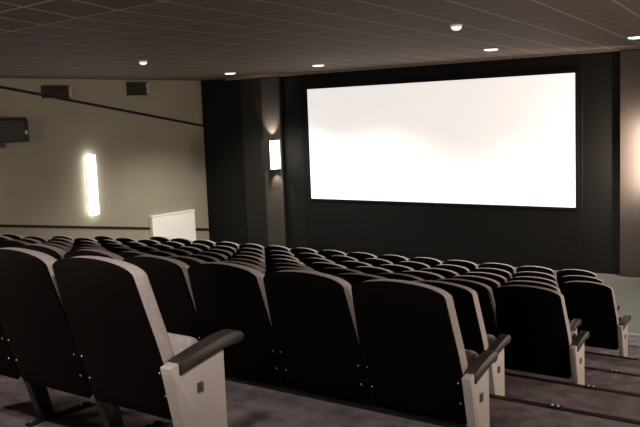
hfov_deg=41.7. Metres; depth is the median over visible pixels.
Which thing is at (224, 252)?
chair
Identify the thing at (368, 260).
backrest cushion
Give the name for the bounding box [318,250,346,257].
chair
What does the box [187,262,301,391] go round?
chair
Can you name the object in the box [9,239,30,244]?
backrest cushion
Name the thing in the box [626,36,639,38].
recessed light
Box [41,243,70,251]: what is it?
chair
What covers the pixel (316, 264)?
backrest cushion
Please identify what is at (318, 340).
backrest cushion
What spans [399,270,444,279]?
chair
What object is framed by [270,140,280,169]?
diffuser
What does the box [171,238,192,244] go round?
chair
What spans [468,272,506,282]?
backrest cushion
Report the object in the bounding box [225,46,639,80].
trim
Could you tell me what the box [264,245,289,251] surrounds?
chair
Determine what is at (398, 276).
chair
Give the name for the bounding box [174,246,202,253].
chair
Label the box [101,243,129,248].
chair
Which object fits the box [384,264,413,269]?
backrest cushion
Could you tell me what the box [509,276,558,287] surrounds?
chair
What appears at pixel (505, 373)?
trim
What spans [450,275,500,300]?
chair
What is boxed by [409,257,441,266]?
chair
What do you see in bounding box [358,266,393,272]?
backrest cushion
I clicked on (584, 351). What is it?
trim
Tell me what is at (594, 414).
trim
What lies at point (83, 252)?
chair
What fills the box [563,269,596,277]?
backrest cushion
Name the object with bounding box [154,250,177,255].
backrest cushion
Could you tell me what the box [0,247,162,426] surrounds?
chair
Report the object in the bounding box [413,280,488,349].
backrest cushion
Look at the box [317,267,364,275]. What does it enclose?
chair
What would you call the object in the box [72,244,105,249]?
chair
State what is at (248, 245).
chair
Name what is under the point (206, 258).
chair
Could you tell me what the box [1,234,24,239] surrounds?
chair
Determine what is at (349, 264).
chair
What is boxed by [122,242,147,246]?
chair
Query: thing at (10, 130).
grille
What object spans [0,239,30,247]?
chair
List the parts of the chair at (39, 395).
leg, foot plate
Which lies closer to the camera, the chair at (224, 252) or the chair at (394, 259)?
the chair at (224, 252)
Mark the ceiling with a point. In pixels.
(183, 40)
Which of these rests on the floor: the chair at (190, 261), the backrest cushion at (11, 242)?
the chair at (190, 261)
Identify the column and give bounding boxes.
[620,50,639,276]
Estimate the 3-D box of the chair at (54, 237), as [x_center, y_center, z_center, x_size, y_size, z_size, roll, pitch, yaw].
[-3.843,0.786,13.381,0.545,0.945,0.607,3,8,37]
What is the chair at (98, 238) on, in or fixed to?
on the floor
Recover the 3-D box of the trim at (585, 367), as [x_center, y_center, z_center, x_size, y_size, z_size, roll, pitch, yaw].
[-1.256,1.155,9.742,15.720,0.036,0.050,3,8,37]
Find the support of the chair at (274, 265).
on the floor
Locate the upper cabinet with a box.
[149,209,195,240]
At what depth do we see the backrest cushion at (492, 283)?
7.53 m
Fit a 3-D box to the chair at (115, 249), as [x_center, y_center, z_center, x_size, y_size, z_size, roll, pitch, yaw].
[-1.866,0.788,8.912,0.545,0.945,0.607,3,8,37]
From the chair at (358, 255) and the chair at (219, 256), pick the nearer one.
the chair at (219, 256)
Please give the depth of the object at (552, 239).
16.64 m
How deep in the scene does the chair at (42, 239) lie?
11.46 m
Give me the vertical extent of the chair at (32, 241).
0.945 m
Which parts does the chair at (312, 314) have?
leg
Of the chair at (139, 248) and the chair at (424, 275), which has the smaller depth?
the chair at (424, 275)
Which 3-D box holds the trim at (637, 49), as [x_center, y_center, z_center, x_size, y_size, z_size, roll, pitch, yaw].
[5.674,-0.827,14.310,1.100,3.913,0.099,3,8,37]
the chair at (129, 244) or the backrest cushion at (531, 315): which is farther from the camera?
the chair at (129, 244)
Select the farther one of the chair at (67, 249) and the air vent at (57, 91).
the air vent at (57, 91)
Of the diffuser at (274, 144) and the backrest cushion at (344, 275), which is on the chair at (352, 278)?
the backrest cushion at (344, 275)
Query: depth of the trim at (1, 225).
17.74 m
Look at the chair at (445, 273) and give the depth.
9.12 m
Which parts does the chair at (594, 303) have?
panel, armrest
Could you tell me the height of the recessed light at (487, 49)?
0.031 m
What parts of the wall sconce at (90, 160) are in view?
plate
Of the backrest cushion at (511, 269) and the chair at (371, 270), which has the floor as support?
the chair at (371, 270)
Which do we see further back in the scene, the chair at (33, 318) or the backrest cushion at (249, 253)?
the backrest cushion at (249, 253)
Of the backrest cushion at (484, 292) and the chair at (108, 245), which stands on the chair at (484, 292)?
the backrest cushion at (484, 292)
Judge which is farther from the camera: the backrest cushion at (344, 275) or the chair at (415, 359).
the backrest cushion at (344, 275)
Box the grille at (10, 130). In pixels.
[0,120,24,140]
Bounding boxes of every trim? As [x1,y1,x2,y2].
[0,85,203,126]
[0,224,208,230]
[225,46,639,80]
[225,376,467,426]
[240,77,288,247]
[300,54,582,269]
[489,394,639,424]
[504,372,639,396]
[584,351,639,360]
[584,366,639,376]
[619,49,639,276]
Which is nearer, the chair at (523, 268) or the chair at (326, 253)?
the chair at (523, 268)
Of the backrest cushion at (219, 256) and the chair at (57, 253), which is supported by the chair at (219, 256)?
the backrest cushion at (219, 256)
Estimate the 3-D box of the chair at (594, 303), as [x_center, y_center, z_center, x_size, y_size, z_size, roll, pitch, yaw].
[2.737,1.116,8.368,0.600,0.945,0.396,3,8,37]
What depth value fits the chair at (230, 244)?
14.24 m
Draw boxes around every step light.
[547,404,563,408]
[584,385,597,388]
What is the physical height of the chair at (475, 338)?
0.945 m
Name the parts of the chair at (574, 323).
armrest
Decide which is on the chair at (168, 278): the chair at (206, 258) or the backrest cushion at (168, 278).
the backrest cushion at (168, 278)
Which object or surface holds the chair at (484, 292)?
on the floor
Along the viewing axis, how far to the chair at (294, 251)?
13.30 m
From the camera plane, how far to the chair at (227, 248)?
12.66 m
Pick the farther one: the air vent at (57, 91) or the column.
the air vent at (57, 91)
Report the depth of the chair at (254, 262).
7.59 m
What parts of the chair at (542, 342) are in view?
panel, armrest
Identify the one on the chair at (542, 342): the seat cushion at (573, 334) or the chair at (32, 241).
the seat cushion at (573, 334)
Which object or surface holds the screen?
attached to the wall at (221, 99)
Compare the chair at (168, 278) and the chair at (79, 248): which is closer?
the chair at (168, 278)
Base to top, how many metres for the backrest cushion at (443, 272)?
0.583 m
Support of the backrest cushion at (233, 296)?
on the chair at (232, 296)
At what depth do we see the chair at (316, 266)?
8.59 m
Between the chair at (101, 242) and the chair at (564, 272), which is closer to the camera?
the chair at (564, 272)
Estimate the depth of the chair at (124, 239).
14.00 m
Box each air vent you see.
[41,85,71,97]
[126,82,148,95]
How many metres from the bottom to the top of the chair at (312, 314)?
0.945 m
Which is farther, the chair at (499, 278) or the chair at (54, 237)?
the chair at (54, 237)
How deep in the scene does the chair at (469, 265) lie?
11.62 m
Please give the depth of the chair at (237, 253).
10.76 m
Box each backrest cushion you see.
[0,247,65,313]
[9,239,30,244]
[71,256,174,363]
[107,243,129,247]
[114,247,139,251]
[123,251,150,254]
[134,255,196,311]
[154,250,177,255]
[201,262,281,365]
[208,252,227,259]
[248,252,264,259]
[276,266,320,272]
[278,270,367,382]
[314,262,346,267]
[323,267,364,273]
[338,273,387,278]
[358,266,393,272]
[364,279,467,375]
[366,258,392,263]
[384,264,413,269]
[401,261,430,267]
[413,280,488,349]
[424,268,458,275]
[435,264,469,271]
[438,278,497,332]
[448,260,477,268]
[453,275,500,287]
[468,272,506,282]
[477,268,511,278]
[484,263,515,273]
[502,285,571,345]
[509,280,560,292]
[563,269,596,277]
[563,275,603,283]
[565,281,618,325]
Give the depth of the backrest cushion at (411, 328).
3.87 m
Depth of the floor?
4.63 m
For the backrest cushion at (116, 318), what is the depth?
3.40 m
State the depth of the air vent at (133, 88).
18.83 m
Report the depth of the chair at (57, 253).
5.40 m
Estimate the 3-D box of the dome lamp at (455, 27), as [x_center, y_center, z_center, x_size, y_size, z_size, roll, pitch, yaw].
[1.515,-2.065,9.331,0.132,0.066,0.132,3,8,37]
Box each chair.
[0,236,13,240]
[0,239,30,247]
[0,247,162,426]
[0,323,90,426]
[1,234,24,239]
[15,238,42,243]
[15,244,66,259]
[25,236,48,241]
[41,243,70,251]
[43,241,72,248]
[47,238,73,244]
[52,236,74,241]
[52,256,243,426]
[64,249,123,260]
[70,247,109,251]
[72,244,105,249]
[73,241,100,245]
[74,237,97,241]
[94,236,115,240]
[97,240,121,244]
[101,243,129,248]
[106,247,139,252]
[114,251,150,258]
[115,237,137,242]
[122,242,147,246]
[123,255,202,340]
[130,246,159,251]
[137,239,160,244]
[143,250,177,256]
[148,244,173,250]
[150,236,170,242]
[161,241,184,247]
[161,249,192,255]
[168,256,205,265]
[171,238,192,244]
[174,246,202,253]
[184,254,220,261]
[185,243,209,250]
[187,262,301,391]
[192,240,215,246]
[194,252,227,260]
[203,249,232,256]
[210,245,236,253]
[215,242,238,249]
[220,261,265,274]
[223,258,265,269]
[227,255,264,263]
[233,252,264,259]
[236,248,264,255]
[239,243,264,251]
[263,270,383,408]
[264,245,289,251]
[265,250,293,256]
[265,254,298,260]
[265,258,305,265]
[265,263,313,269]
[265,266,320,274]
[290,248,317,254]
[294,253,325,259]
[299,257,335,264]
[306,262,346,270]
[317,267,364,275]
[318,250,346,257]
[326,255,357,262]
[334,273,387,286]
[336,261,373,268]
[347,252,376,260]
[351,266,393,274]
[351,279,497,426]
[359,258,392,266]
[375,273,423,280]
[376,264,413,272]
[377,255,408,263]
[395,261,430,269]
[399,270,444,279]
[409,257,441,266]
[413,280,510,395]
[417,268,458,277]
[431,264,469,274]
[436,278,509,372]
[443,260,477,271]
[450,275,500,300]
[462,272,506,286]
[471,268,511,281]
[479,263,515,277]
[494,285,589,384]
[502,280,580,334]
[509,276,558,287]
[513,271,556,281]
[516,266,555,276]
[557,269,596,285]
[559,275,619,310]
[561,281,630,356]
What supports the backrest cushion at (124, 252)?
on the chair at (125, 254)
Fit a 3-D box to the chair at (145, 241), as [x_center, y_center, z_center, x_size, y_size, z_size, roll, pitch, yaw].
[-2.627,0.864,13.973,0.545,0.945,0.607,3,8,37]
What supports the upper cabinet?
on the floor
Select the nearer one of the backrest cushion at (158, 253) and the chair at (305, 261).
the backrest cushion at (158, 253)
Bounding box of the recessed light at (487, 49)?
[483,48,498,50]
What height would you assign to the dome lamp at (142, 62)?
0.066 m
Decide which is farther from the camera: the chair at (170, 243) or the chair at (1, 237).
the chair at (170, 243)
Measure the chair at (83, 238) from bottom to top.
0.945 m
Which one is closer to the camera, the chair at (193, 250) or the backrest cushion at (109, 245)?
the backrest cushion at (109, 245)
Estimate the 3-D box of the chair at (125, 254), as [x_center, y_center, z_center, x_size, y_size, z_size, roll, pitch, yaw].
[-1.327,0.744,7.007,0.545,0.945,0.607,3,8,37]
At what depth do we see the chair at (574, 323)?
7.28 m
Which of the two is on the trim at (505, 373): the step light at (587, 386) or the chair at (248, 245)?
the step light at (587, 386)
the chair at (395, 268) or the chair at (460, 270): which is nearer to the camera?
the chair at (395, 268)
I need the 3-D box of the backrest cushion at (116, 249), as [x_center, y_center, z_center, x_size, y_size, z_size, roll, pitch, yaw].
[-1.973,0.629,8.758,0.544,0.583,0.244,3,8,37]
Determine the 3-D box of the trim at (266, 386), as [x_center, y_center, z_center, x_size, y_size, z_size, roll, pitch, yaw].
[-3.344,0.825,6.908,15.720,0.036,0.050,3,8,37]
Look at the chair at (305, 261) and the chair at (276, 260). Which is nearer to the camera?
the chair at (276, 260)
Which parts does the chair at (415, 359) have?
panel, number plate, armrest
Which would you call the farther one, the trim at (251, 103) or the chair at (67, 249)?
the trim at (251, 103)
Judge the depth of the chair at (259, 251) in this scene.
12.35 m
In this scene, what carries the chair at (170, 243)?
on the floor
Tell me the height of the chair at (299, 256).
0.945 m
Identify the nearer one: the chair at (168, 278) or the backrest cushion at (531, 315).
the chair at (168, 278)
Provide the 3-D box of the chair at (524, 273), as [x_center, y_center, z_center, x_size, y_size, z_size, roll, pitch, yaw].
[2.669,1.117,10.043,0.545,0.945,0.607,3,8,37]
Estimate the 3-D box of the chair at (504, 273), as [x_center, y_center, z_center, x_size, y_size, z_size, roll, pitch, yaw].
[2.227,1.096,10.370,0.545,0.945,0.607,3,8,37]
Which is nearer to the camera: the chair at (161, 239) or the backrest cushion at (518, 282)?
the backrest cushion at (518, 282)
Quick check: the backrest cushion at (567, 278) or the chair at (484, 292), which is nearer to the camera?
the chair at (484, 292)
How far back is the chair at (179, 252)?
9.84 m
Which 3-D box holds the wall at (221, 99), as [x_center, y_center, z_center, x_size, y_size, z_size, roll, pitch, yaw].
[3.526,-1.071,16.042,16.030,4.365,0.150,3,8,37]
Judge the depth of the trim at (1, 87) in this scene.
18.07 m
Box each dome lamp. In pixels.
[139,60,146,64]
[450,24,461,30]
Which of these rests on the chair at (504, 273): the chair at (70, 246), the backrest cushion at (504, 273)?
the backrest cushion at (504, 273)
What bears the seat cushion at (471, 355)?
on the chair at (415, 359)
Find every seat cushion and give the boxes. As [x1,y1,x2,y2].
[167,333,198,355]
[465,349,478,367]
[486,334,495,346]
[570,331,576,341]
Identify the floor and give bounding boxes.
[0,242,639,426]
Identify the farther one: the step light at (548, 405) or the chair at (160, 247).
the chair at (160, 247)
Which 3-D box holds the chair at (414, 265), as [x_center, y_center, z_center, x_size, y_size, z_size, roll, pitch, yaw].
[1.345,1.054,11.025,0.545,0.945,0.607,3,8,37]
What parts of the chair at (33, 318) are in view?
leg, foot plate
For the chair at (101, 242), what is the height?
0.945 m
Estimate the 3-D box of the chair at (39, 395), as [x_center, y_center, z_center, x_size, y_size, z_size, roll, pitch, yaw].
[-1.627,0.572,4.327,0.545,0.945,0.607,3,8,37]
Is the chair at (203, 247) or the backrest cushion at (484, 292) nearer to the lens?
the backrest cushion at (484, 292)
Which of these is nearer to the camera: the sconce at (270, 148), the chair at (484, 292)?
the chair at (484, 292)
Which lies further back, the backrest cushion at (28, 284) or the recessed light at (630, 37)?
the recessed light at (630, 37)
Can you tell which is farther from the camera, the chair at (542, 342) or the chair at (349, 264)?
the chair at (349, 264)
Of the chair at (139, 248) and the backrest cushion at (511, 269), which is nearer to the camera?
the chair at (139, 248)
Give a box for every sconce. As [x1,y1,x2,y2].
[85,155,98,214]
[261,139,280,169]
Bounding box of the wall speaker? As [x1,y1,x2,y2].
[0,117,29,147]
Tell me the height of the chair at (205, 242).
0.945 m
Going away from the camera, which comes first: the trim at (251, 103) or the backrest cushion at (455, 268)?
the backrest cushion at (455, 268)
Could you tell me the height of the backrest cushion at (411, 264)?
0.583 m
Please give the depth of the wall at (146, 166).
18.18 m
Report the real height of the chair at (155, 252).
0.945 m
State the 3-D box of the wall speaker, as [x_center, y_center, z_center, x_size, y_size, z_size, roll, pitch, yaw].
[-6.070,-1.534,16.022,0.318,0.580,1.000,3,8,37]
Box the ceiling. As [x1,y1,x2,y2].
[0,0,639,80]
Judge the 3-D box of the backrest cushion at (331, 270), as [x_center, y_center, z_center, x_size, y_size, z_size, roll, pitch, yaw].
[0.234,0.735,7.120,0.544,0.583,0.244,3,8,37]
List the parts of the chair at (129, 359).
panel, number plate, armrest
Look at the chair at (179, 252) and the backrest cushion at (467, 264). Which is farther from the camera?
the backrest cushion at (467, 264)
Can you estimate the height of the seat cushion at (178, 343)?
0.327 m
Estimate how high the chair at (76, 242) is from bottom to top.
0.945 m
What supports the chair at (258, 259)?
on the floor
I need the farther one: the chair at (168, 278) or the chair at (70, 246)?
the chair at (70, 246)
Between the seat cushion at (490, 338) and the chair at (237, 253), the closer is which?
the seat cushion at (490, 338)
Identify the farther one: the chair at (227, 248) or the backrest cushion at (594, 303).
the chair at (227, 248)
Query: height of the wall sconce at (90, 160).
1.275 m
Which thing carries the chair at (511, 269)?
on the floor
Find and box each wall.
[0,78,209,240]
[201,51,619,274]
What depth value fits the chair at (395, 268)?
9.47 m
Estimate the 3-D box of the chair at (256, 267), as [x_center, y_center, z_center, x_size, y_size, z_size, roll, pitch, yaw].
[-0.444,0.786,6.352,0.545,0.945,0.607,3,8,37]
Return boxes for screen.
[305,70,578,209]
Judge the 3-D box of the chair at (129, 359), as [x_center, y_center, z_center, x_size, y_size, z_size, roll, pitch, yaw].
[-0.734,0.620,3.623,0.620,0.945,0.540,3,8,37]
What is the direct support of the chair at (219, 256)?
on the floor
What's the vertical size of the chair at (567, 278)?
0.945 m
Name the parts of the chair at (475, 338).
panel, armrest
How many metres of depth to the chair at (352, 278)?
5.42 m
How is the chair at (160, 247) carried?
on the floor
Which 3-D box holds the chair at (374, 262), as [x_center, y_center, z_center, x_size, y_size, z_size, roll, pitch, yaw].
[0.903,1.033,11.353,0.545,0.945,0.607,3,8,37]
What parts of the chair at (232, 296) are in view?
leg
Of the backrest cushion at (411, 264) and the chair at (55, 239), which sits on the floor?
the chair at (55, 239)
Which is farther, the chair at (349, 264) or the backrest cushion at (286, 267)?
the chair at (349, 264)
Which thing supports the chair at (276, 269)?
on the floor
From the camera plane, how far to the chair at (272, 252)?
12.05 m
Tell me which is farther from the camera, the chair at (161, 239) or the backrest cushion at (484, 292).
the chair at (161, 239)
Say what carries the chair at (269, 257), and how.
on the floor
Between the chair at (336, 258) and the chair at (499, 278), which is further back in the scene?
the chair at (336, 258)

